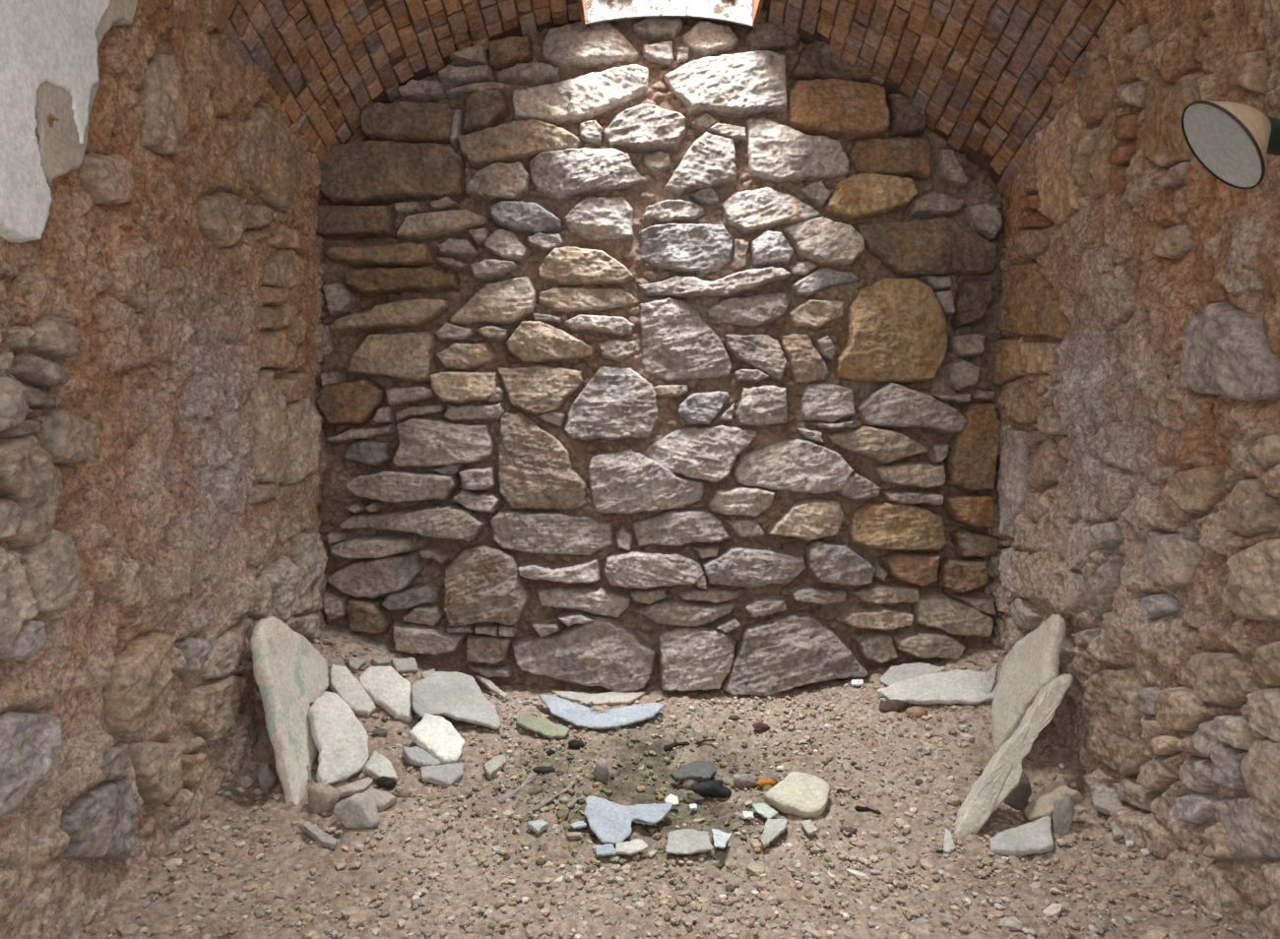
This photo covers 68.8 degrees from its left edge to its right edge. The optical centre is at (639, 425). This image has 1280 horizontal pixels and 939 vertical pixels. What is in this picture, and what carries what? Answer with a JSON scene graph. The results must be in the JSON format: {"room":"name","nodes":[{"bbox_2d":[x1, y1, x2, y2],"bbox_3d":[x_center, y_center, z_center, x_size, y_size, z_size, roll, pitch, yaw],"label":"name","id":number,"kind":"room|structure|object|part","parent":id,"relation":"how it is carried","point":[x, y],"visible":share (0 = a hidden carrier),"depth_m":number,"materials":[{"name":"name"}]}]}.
{"room":"stone cellar","nodes":[
{"label":"stone cellar","id":0,"kind":"room"},
{"bbox_2d":[0,0,333,938],"bbox_3d":[-1.153,-0.212,2.178,0.111,2.925,2.357,0,0,1],"label":"wall","id":1,"kind":"structure","parent":0,"point":[164,342],"depth_m":2.13,"materials":[{"name":"brown stone"}]},
{"bbox_2d":[316,16,1004,697],"bbox_3d":[0.077,-0.172,3.294,2.754,2.844,0.135,0,0,0],"label":"wall","id":2,"kind":"structure","parent":0,"point":[662,354],"depth_m":3.27,"materials":[{"name":"grey stone"}]},
{"bbox_2d":[199,0,1125,193],"bbox_3d":[0.046,-1.410,2.365,2.701,1.393,2.141,0,0,0],"label":"ceiling","id":3,"kind":"structure","parent":0,"point":[984,74],"depth_m":3.03,"materials":[{"name":"brick"}]},
{"bbox_2d":[77,624,1259,938],"bbox_3d":[0.072,0.916,1.558,2.844,0.461,3.717,0,0,0],"label":"floor","id":4,"kind":"structure","parent":0,"point":[455,862],"depth_m":2.35,"materials":[{"name":"stone"}]},
{"bbox_2d":[235,774,255,788],"bbox_3d":[-1.109,0.999,2.620,0.057,0.038,0.030,0,0,0],"label":"stone","id":5,"kind":"object","parent":4,"relation":"on","point":[244,781],"visible":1,"depth_m":2.61,"materials":[{"name":"grey stone"}]},
{"bbox_2d":[241,709,256,744],"bbox_3d":[-1.145,0.888,2.725,0.057,0.120,0.049,0,0,0],"label":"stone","id":6,"kind":"object","parent":4,"relation":"on","point":[252,736],"visible":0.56,"depth_m":2.71,"materials":[{"name":"brown stone"}]},
{"bbox_2d":[257,761,276,792],"bbox_3d":[-1.050,0.991,2.631,0.049,0.086,0.050,0,0,0],"label":"stone","id":7,"kind":"object","parent":4,"relation":"on","point":[267,779],"visible":1,"depth_m":2.62,"materials":[{"name":"stone"}]},
{"bbox_2d":[249,616,328,805],"bbox_3d":[-1.016,0.793,2.725,0.168,0.485,0.480,0,0,-6],"label":"stone slab","id":8,"kind":"object","parent":4,"relation":"on","point":[289,673],"visible":0.96,"depth_m":2.62,"materials":[{"name":"grey stone"}]},
{"bbox_2d":[306,765,312,782],"bbox_3d":[-0.930,0.973,2.609,0.033,0.052,0.026,0,0,0],"label":"stone","id":9,"kind":"object","parent":4,"relation":"on","point":[308,768],"visible":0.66,"depth_m":2.60,"materials":[{"name":"beige stone"}]},
{"bbox_2d":[298,821,336,849],"bbox_3d":[-0.817,1.041,2.373,0.127,0.050,0.028,0,0,28],"label":"stone slab","id":10,"kind":"object","parent":4,"relation":"on","point":[326,840],"visible":1,"depth_m":2.36,"materials":[{"name":"grey stone"}]},
{"bbox_2d":[307,782,340,814],"bbox_3d":[-0.847,1.000,2.500,0.088,0.091,0.054,0,0,0],"label":"stone","id":11,"kind":"object","parent":4,"relation":"on","point":[322,798],"visible":0.96,"depth_m":2.48,"materials":[{"name":"brown stone"}]},
{"bbox_2d":[307,691,368,784],"bbox_3d":[-0.862,0.893,2.688,0.158,0.222,0.204,0,0,-30],"label":"stone slab","id":12,"kind":"object","parent":4,"relation":"on","point":[341,740],"visible":0.98,"depth_m":2.67,"materials":[{"name":"grey stone"}]},
{"bbox_2d":[328,663,376,716],"bbox_3d":[-0.919,0.839,2.955,0.177,0.151,0.085,0,0,33],"label":"stone slab","id":13,"kind":"object","parent":4,"relation":"on","point":[343,683],"visible":0.94,"depth_m":2.94,"materials":[{"name":"grey stone"}]},
{"bbox_2d":[336,776,372,798],"bbox_3d":[-0.783,0.996,2.568,0.100,0.035,0.036,0,0,-38],"label":"stone slab","id":14,"kind":"object","parent":4,"relation":"on","point":[358,787],"visible":0.94,"depth_m":2.56,"materials":[{"name":"grey stone"}]},
{"bbox_2d":[332,793,380,829],"bbox_3d":[-0.742,1.016,2.462,0.122,0.096,0.069,0,0,0],"label":"stone","id":15,"kind":"object","parent":4,"relation":"on","point":[358,810],"visible":0.98,"depth_m":2.43,"materials":[{"name":"grey stone"}]},
{"bbox_2d":[347,656,366,672],"bbox_3d":[-0.941,0.797,3.113,0.061,0.048,0.051,0,0,-19],"label":"stone slab","id":16,"kind":"object","parent":4,"relation":"on","point":[353,664],"visible":1,"depth_m":3.11,"materials":[{"name":"grey stone"}]},
{"bbox_2d":[361,788,396,811],"bbox_3d":[-0.717,1.021,2.545,0.099,0.046,0.058,0,0,15],"label":"stone slab","id":17,"kind":"object","parent":4,"relation":"on","point":[383,800],"visible":0.68,"depth_m":2.54,"materials":[{"name":"grey stone"}]},
{"bbox_2d":[370,728,387,737],"bbox_3d":[-0.798,0.939,2.853,0.059,0.028,0.028,0,0,0],"label":"stone","id":18,"kind":"object","parent":4,"relation":"on","point":[380,733],"visible":1,"depth_m":2.84,"materials":[{"name":"grey stone"}]},
{"bbox_2d":[370,657,389,666],"bbox_3d":[-0.882,0.806,3.180,0.060,0.035,0.033,0,0,-35],"label":"stone slab","id":19,"kind":"object","parent":4,"relation":"on","point":[375,662],"visible":0.91,"depth_m":3.17,"materials":[{"name":"grey stone"}]},
{"bbox_2d":[364,750,397,782],"bbox_3d":[-0.734,0.983,2.676,0.118,0.079,0.070,0,0,22],"label":"stone slab","id":20,"kind":"object","parent":4,"relation":"on","point":[377,766],"visible":0.92,"depth_m":2.66,"materials":[{"name":"beige stone"}]},
{"bbox_2d":[358,665,412,722],"bbox_3d":[-0.803,0.864,3.012,0.196,0.158,0.131,0,0,15],"label":"stone slab","id":21,"kind":"object","parent":4,"relation":"on","point":[387,689],"visible":0.96,"depth_m":2.99,"materials":[{"name":"grey stone"}]},
{"bbox_2d":[376,776,395,789],"bbox_3d":[-0.715,1.007,2.631,0.056,0.038,0.029,0,0,0],"label":"lump","id":22,"kind":"object","parent":4,"relation":"on","point":[386,783],"visible":1,"depth_m":2.62,"materials":[{"name":"stone"}]},
{"bbox_2d":[385,737,405,746],"bbox_3d":[-0.738,0.962,2.829,0.063,0.030,0.028,0,0,0],"label":"stone","id":23,"kind":"object","parent":4,"relation":"on","point":[392,741],"visible":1,"depth_m":2.82,"materials":[{"name":"brown stone"}]},
{"bbox_2d":[390,657,418,673],"bbox_3d":[-0.808,0.827,3.217,0.085,0.054,0.058,0,0,-35],"label":"stone slab","id":24,"kind":"object","parent":4,"relation":"on","point":[401,666],"visible":0.96,"depth_m":3.21,"materials":[{"name":"grey stone"}]},
{"bbox_2d":[397,789,411,797],"bbox_3d":[-0.654,1.025,2.598,0.040,0.025,0.022,0,0,0],"label":"stone","id":25,"kind":"object","parent":4,"relation":"on","point":[403,794],"visible":1,"depth_m":2.59,"materials":[{"name":"beige stone"}]},
{"bbox_2d":[402,746,442,767],"bbox_3d":[-0.646,0.984,2.760,0.119,0.056,0.072,0,0,35],"label":"stone slab","id":26,"kind":"object","parent":4,"relation":"on","point":[418,756],"visible":0.92,"depth_m":2.75,"materials":[{"name":"grey stone"}]},
{"bbox_2d":[420,668,435,679],"bbox_3d":[-0.728,0.862,3.224,0.037,0.035,0.065,0,0,41],"label":"stone slab","id":27,"kind":"object","parent":4,"relation":"on","point":[425,673],"visible":0.63,"depth_m":3.21,"materials":[{"name":"grey stone"}]},
{"bbox_2d":[409,712,464,765],"bbox_3d":[-0.605,0.949,2.832,0.192,0.114,0.128,0,0,31],"label":"stone slab","id":28,"kind":"object","parent":4,"relation":"on","point":[436,735],"visible":1,"depth_m":2.81,"materials":[{"name":"beige stone"}]},
{"bbox_2d":[419,763,463,787],"bbox_3d":[-0.560,1.007,2.686,0.132,0.047,0.092,0,0,-26],"label":"stone slab","id":29,"kind":"object","parent":4,"relation":"on","point":[447,775],"visible":1,"depth_m":2.68,"materials":[{"name":"grey stone"}]},
{"bbox_2d":[411,671,501,729],"bbox_3d":[-0.610,0.900,3.057,0.280,0.155,0.217,0,0,-20],"label":"stone slab","id":30,"kind":"object","parent":4,"relation":"on","point":[455,695],"visible":0.98,"depth_m":3.03,"materials":[{"name":"grey stone"}]},
{"bbox_2d":[475,675,507,699],"bbox_3d":[-0.516,0.906,3.242,0.138,0.064,0.027,0,0,34],"label":"stone slab","id":31,"kind":"object","parent":4,"relation":"on","point":[488,684],"visible":1,"depth_m":3.23,"materials":[{"name":"grey stone"}]},
{"bbox_2d":[483,755,506,780],"bbox_3d":[-0.429,1.004,2.750,0.046,0.047,0.092,0,0,31],"label":"stone slab","id":32,"kind":"object","parent":4,"relation":"on","point":[496,763],"visible":1,"depth_m":2.74,"materials":[{"name":"beige stone"}]},
{"bbox_2d":[496,772,537,804],"bbox_3d":[-0.345,1.038,2.671,0.035,0.040,0.190,0,0,27],"label":"twig","id":33,"kind":"object","parent":4,"relation":"on","point":[531,777],"visible":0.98,"depth_m":2.65,"materials":[{"name":"wood"}]},
{"bbox_2d":[526,820,548,834],"bbox_3d":[-0.268,1.053,2.455,0.049,0.025,0.039,0,0,36],"label":"stone slab","id":34,"kind":"object","parent":4,"relation":"on","point":[539,826],"visible":1,"depth_m":2.44,"materials":[{"name":"grey stone"}]},
{"bbox_2d":[515,713,570,739],"bbox_3d":[-0.319,0.970,3.010,0.183,0.051,0.065,0,0,21],"label":"stone slab","id":35,"kind":"object","parent":4,"relation":"on","point":[537,725],"visible":1,"depth_m":3.00,"materials":[{"name":"stone"}]},
{"bbox_2d":[532,766,555,773],"bbox_3d":[-0.286,1.025,2.782,0.073,0.020,0.026,0,0,0],"label":"lump","id":36,"kind":"object","parent":4,"relation":"on","point":[540,769],"visible":1,"depth_m":2.77,"materials":[{"name":"stone"}]},
{"bbox_2d":[545,749,555,755],"bbox_3d":[-0.276,1.010,2.888,0.030,0.018,0.012,0,0,0],"label":"lump","id":37,"kind":"object","parent":4,"relation":"on","point":[548,752],"visible":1,"depth_m":2.88,"materials":[{"name":"stone"}]},
{"bbox_2d":[531,781,575,811],"bbox_3d":[-0.238,1.046,2.637,0.021,0.028,0.194,0,0,31],"label":"twig","id":38,"kind":"object","parent":4,"relation":"on","point":[539,806],"visible":1,"depth_m":2.61,"materials":[{"name":"wood"}]},
{"bbox_2d":[567,796,584,808],"bbox_3d":[-0.177,1.051,2.609,0.019,0.018,0.075,0,0,33],"label":"twig","id":39,"kind":"object","parent":4,"relation":"on","point":[571,804],"visible":1,"depth_m":2.60,"materials":[{"name":"wood"}]},
{"bbox_2d":[568,739,584,748],"bbox_3d":[-0.199,1.002,2.936,0.055,0.029,0.026,0,0,0],"label":"lump","id":40,"kind":"object","parent":4,"relation":"on","point":[573,743],"visible":1,"depth_m":2.93,"materials":[{"name":"stone"}]},
{"bbox_2d":[570,820,586,830],"bbox_3d":[-0.163,1.052,2.462,0.042,0.014,0.024,0,0,-19],"label":"stone","id":41,"kind":"object","parent":4,"relation":"on","point":[579,824],"visible":1,"depth_m":2.46,"materials":[{"name":"grey stone"}]},
{"bbox_2d":[551,691,645,706],"bbox_3d":[-0.144,0.946,3.240,0.330,0.036,0.078,0,0,0],"label":"stone slab","id":42,"kind":"object","parent":4,"relation":"on","point":[609,698],"visible":0.97,"depth_m":3.23,"materials":[{"name":"grey stone"}]},
{"bbox_2d":[593,758,608,783],"bbox_3d":[-0.114,1.014,2.737,0.045,0.079,0.038,0,0,0],"label":"stone","id":43,"kind":"object","parent":4,"relation":"on","point":[601,771],"visible":0.98,"depth_m":2.72,"materials":[{"name":"beige stone"}]},
{"bbox_2d":[538,695,664,729],"bbox_3d":[-0.137,0.950,3.093,0.427,0.071,0.140,0,0,5],"label":"stone slab","id":44,"kind":"object","parent":4,"relation":"on","point":[580,716],"visible":1,"depth_m":3.08,"materials":[{"name":"grey stone"}]},
{"bbox_2d":[595,843,616,856],"bbox_3d":[-0.086,1.065,2.345,0.052,0.017,0.036,0,0,-6],"label":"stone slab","id":45,"kind":"object","parent":4,"relation":"on","point":[605,850],"visible":1,"depth_m":2.34,"materials":[{"name":"white stone"}]},
{"bbox_2d":[583,795,672,845],"bbox_3d":[-0.031,1.038,2.462,0.237,0.057,0.185,0,0,0],"label":"stone slab","id":46,"kind":"object","parent":4,"relation":"on","point":[610,822],"visible":1,"depth_m":2.47,"materials":[{"name":"grey stone"}]},
{"bbox_2d":[615,838,647,855],"bbox_3d":[-0.022,1.062,2.354,0.085,0.021,0.047,0,0,-14],"label":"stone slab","id":47,"kind":"object","parent":4,"relation":"on","point":[633,847],"visible":1,"depth_m":2.35,"materials":[{"name":"white stone"}]},
{"bbox_2d":[664,793,678,806],"bbox_3d":[0.087,1.034,2.580,0.040,0.025,0.037,0,0,0],"label":"chip","id":48,"kind":"object","parent":4,"relation":"on","point":[673,800],"visible":0.88,"depth_m":2.58,"materials":[{"name":"white stone"}]},
{"bbox_2d":[663,741,690,751],"bbox_3d":[0.114,1.007,2.934,0.091,0.023,0.024,0,0,-28],"label":"twig","id":49,"kind":"object","parent":4,"relation":"on","point":[671,746],"visible":1,"depth_m":2.93,"materials":[{"name":"wood"}]},
{"bbox_2d":[665,829,712,855],"bbox_3d":[0.123,1.060,2.379,0.118,0.026,0.099,0,0,0],"label":"stone slab","id":50,"kind":"object","parent":4,"relation":"on","point":[684,841],"visible":1,"depth_m":2.37,"materials":[{"name":"white stone"}]},
{"bbox_2d":[681,779,698,788],"bbox_3d":[0.144,1.038,2.706,0.047,0.027,0.019,0,0,0],"label":"stone","id":51,"kind":"object","parent":4,"relation":"on","point":[687,784],"visible":0.79,"depth_m":2.70,"materials":[{"name":"brown stone"}]},
{"bbox_2d":[669,761,716,782],"bbox_3d":[0.156,1.012,2.734,0.137,0.044,0.073,0,0,0],"label":"stone","id":52,"kind":"object","parent":4,"relation":"on","point":[704,771],"visible":0.96,"depth_m":2.72,"materials":[{"name":"grey stone"}]},
{"bbox_2d":[689,803,697,810],"bbox_3d":[0.145,1.043,2.557,0.021,0.013,0.018,0,0,0],"label":"chip","id":53,"kind":"object","parent":4,"relation":"on","point":[692,806],"visible":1,"depth_m":2.55,"materials":[{"name":"white stone"}]},
{"bbox_2d":[695,738,716,745],"bbox_3d":[0.208,1.000,2.957,0.072,0.014,0.013,0,0,-23],"label":"twig","id":54,"kind":"object","parent":4,"relation":"on","point":[712,739],"visible":1,"depth_m":2.95,"materials":[{"name":"wood"}]},
{"bbox_2d":[691,779,731,797],"bbox_3d":[0.202,1.032,2.653,0.115,0.051,0.058,0,0,0],"label":"lump","id":55,"kind":"object","parent":4,"relation":"on","point":[715,788],"visible":1,"depth_m":2.63,"materials":[{"name":"stone"}]},
{"bbox_2d":[711,829,731,848],"bbox_3d":[0.199,1.052,2.378,0.054,0.023,0.060,0,0,23],"label":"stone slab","id":56,"kind":"object","parent":4,"relation":"on","point":[721,839],"visible":1,"depth_m":2.38,"materials":[{"name":"white stone"}]},
{"bbox_2d":[727,714,740,720],"bbox_3d":[0.313,0.971,3.101,0.042,0.020,0.016,0,0,0],"label":"lump","id":57,"kind":"object","parent":4,"relation":"on","point":[734,717],"visible":1,"depth_m":3.10,"materials":[{"name":"stone"}]},
{"bbox_2d":[732,773,757,789],"bbox_3d":[0.305,1.029,2.702,0.073,0.042,0.035,0,0,0],"label":"stone","id":58,"kind":"object","parent":4,"relation":"on","point":[743,781],"visible":1,"depth_m":2.69,"materials":[{"name":"beige stone"}]},
{"bbox_2d":[742,811,754,820],"bbox_3d":[0.289,1.045,2.505,0.029,0.014,0.028,0,0,0],"label":"chip","id":59,"kind":"object","parent":4,"relation":"on","point":[748,815],"visible":1,"depth_m":2.50,"materials":[{"name":"grey stone"}]},
{"bbox_2d":[752,722,770,733],"bbox_3d":[0.392,0.975,3.016,0.058,0.034,0.033,0,0,0],"label":"stone","id":60,"kind":"object","parent":4,"relation":"on","point":[759,728],"visible":1,"depth_m":3.00,"materials":[{"name":"brown stone"}]},
{"bbox_2d":[751,803,778,819],"bbox_3d":[0.334,1.039,2.521,0.041,0.024,0.072,0,0,-43],"label":"chip","id":61,"kind":"object","parent":4,"relation":"on","point":[763,809],"visible":0.98,"depth_m":2.52,"materials":[{"name":"grey stone"}]},
{"bbox_2d":[755,778,775,788],"bbox_3d":[0.361,1.031,2.690,0.060,0.030,0.025,0,0,0],"label":"stone","id":62,"kind":"object","parent":4,"relation":"on","point":[762,783],"visible":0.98,"depth_m":2.68,"materials":[{"name":"orange stone"}]},
{"bbox_2d":[760,818,787,847],"bbox_3d":[0.344,1.050,2.410,0.056,0.033,0.125,0,0,19],"label":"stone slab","id":63,"kind":"object","parent":4,"relation":"on","point":[773,828],"visible":1,"depth_m":2.41,"materials":[{"name":"grey stone"}]},
{"bbox_2d":[764,771,831,819],"bbox_3d":[0.447,1.017,2.572,0.165,0.072,0.153,0,0,-45],"label":"stone slab","id":64,"kind":"object","parent":4,"relation":"on","point":[801,795],"visible":1,"depth_m":2.55,"materials":[{"name":"beige stone"}]},
{"bbox_2d":[800,819,818,835],"bbox_3d":[0.441,1.049,2.438,0.031,0.022,0.054,0,0,-15],"label":"stone","id":65,"kind":"object","parent":4,"relation":"on","point":[807,825],"visible":1,"depth_m":2.43,"materials":[{"name":"grey stone"}]},
{"bbox_2d":[851,679,863,686],"bbox_3d":[0.750,0.888,3.223,0.042,0.022,0.026,0,0,6],"label":"chip","id":66,"kind":"object","parent":4,"relation":"on","point":[855,682],"visible":1,"depth_m":3.22,"materials":[{"name":"grey stone"}]},
{"bbox_2d":[854,805,881,815],"bbox_3d":[0.620,1.046,2.539,0.074,0.019,0.018,0,0,19],"label":"twig","id":67,"kind":"object","parent":4,"relation":"on","point":[858,808],"visible":1,"depth_m":2.54,"materials":[{"name":"wood"}]},
{"bbox_2d":[878,700,908,711],"bbox_3d":[0.831,0.921,3.061,0.103,0.046,0.059,0,0,0],"label":"stone","id":68,"kind":"object","parent":4,"relation":"on","point":[889,705],"visible":0.96,"depth_m":3.05,"materials":[{"name":"brown stone"}]},
{"bbox_2d":[879,662,946,687],"bbox_3d":[0.933,0.861,3.209,0.226,0.080,0.094,0,0,0],"label":"stone slab","id":69,"kind":"object","parent":4,"relation":"on","point":[895,673],"visible":0.66,"depth_m":3.21,"materials":[{"name":"grey stone"}]},
{"bbox_2d":[904,706,927,717],"bbox_3d":[0.892,0.925,3.020,0.070,0.033,0.032,0,0,18],"label":"stone","id":70,"kind":"object","parent":4,"relation":"on","point":[915,712],"visible":1,"depth_m":3.01,"materials":[{"name":"brown stone"}]},
{"bbox_2d":[876,669,998,704],"bbox_3d":[0.987,0.871,3.103,0.395,0.104,0.130,0,0,13],"label":"stone slab","id":71,"kind":"object","parent":4,"relation":"on","point":[955,686],"visible":0.96,"depth_m":3.08,"materials":[{"name":"grey stone"}]},
{"bbox_2d":[980,662,998,694],"bbox_3d":[1.144,0.837,3.073,0.046,0.108,0.102,0,0,39],"label":"stone slab","id":72,"kind":"object","parent":71,"relation":"on","point":[988,681],"visible":1,"depth_m":3.06,"materials":[{"name":"grey stone"}]},
{"bbox_2d":[943,829,955,854],"bbox_3d":[0.782,1.053,2.362,0.029,0.037,0.078,0,0,21],"label":"stone slab","id":73,"kind":"object","parent":4,"relation":"on","point":[948,845],"visible":1,"depth_m":2.35,"materials":[{"name":"beige stone"}]},
{"bbox_2d":[953,673,1073,838],"bbox_3d":[1.014,0.903,2.546,0.489,0.406,0.109,0,0,-30],"label":"stone slab","id":74,"kind":"object","parent":4,"relation":"on","point":[1003,771],"visible":0.96,"depth_m":2.51,"materials":[{"name":"beige stone"}]},
{"bbox_2d":[1003,770,1031,812],"bbox_3d":[1.062,1.043,2.656,0.083,0.136,0.073,0,0,-33],"label":"stone","id":75,"kind":"object","parent":4,"relation":"on","point":[1018,799],"visible":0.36,"depth_m":2.63,"materials":[{"name":"stone"}]},
{"bbox_2d":[989,816,1054,856],"bbox_3d":[0.985,1.047,2.369,0.232,0.054,0.093,0,0,-21],"label":"stone slab","id":76,"kind":"object","parent":4,"relation":"on","point":[1032,838],"visible":1,"depth_m":2.36,"materials":[{"name":"grey stone"}]},
{"bbox_2d":[991,614,1065,752],"bbox_3d":[1.155,0.774,2.811,0.149,0.443,0.299,0,0,-14],"label":"stone slab","id":77,"kind":"object","parent":4,"relation":"on","point":[1033,662],"visible":0.84,"depth_m":2.78,"materials":[{"name":"grey stone"}]},
{"bbox_2d":[1024,785,1083,822],"bbox_3d":[1.088,1.006,2.466,0.144,0.113,0.069,0,0,30],"label":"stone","id":78,"kind":"object","parent":4,"relation":"on","point":[1041,807],"visible":0.75,"depth_m":2.46,"materials":[{"name":"beige stone"}]},
{"bbox_2d":[1052,792,1074,835],"bbox_3d":[1.094,1.009,2.416,0.054,0.123,0.019,0,0,0],"label":"stone","id":79,"kind":"object","parent":4,"relation":"on","point":[1063,805],"visible":1,"depth_m":2.41,"materials":[{"name":"grey stone"}]},
{"bbox_2d":[1091,792,1122,816],"bbox_3d":[1.222,0.993,2.438,0.072,0.045,0.083,0,0,0],"label":"stone slab","id":80,"kind":"object","parent":4,"relation":"on","point":[1106,803],"visible":0.8,"depth_m":2.44,"materials":[{"name":"grey stone"}]},
{"bbox_2d":[1111,824,1123,840],"bbox_3d":[1.234,1.012,2.355,0.107,0.054,0.055,0,0,0],"label":"stone slab","id":81,"kind":"object","parent":4,"relation":"on","point":[1118,834],"visible":0.32,"depth_m":2.33,"materials":[{"name":"grey stone"}]},
{"bbox_2d":[1125,840,1133,846],"bbox_3d":[1.200,1.026,2.293,0.018,0.013,0.015,0,0,10],"label":"chip","id":82,"kind":"object","parent":4,"relation":"on","point":[1128,843],"visible":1,"depth_m":2.29,"materials":[{"name":"grey stone"}]},
{"bbox_2d":[984,0,1279,938],"bbox_3d":[1.263,-0.194,2.188,0.140,2.888,2.377,0,0,1],"label":"wall","id":83,"kind":"structure","parent":0,"point":[1136,363],"depth_m":2.25,"materials":[{"name":"brown stone"}]},
{"bbox_2d":[1181,100,1279,189],"bbox_3d":[1.088,-0.486,1.673,0.342,0.152,0.153,0,0,-33],"label":"wall lamp","id":84,"kind":"object","parent":83,"relation":"attached to","point":[1232,141],"visible":1,"depth_m":1.61,"materials":[{"name":"beige metal"}]},
{"bbox_3d":[1.013,-0.486,1.625,0.131,0.148,0.177,0,0,40],"label":"lamp shade","id":85,"kind":"part","parent":84,"relation":"part of","materials":[{"name":"beige fabric"}]},
{"bbox_3d":[0.050,-0.560,2.300,4.500,3.720,2.800,0,0,0],"label":"roof","id":86,"kind":"structure","parent":0,"visible":0},
{"bbox_2d":[577,0,764,28],"bbox_3d":[0.100,-1.859,2.868,0.599,0.981,0.719,0,0,0],"label":"window","id":87,"kind":"structure","parent":86,"relation":"attached to","point":[741,12],"depth_m":3.21,"materials":[{"name":"paint"}]},
{"bbox_3d":[-0.193,-1.860,2.873,0.014,0.980,0.707,0,0,0],"label":"panel","id":88,"kind":"part","parent":87,"relation":"part of","materials":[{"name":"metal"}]},
{"bbox_3d":[0.392,-1.860,2.873,0.014,0.980,0.707,0,0,0],"label":"panel","id":89,"kind":"part","parent":87,"relation":"part of","materials":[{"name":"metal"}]}
]}

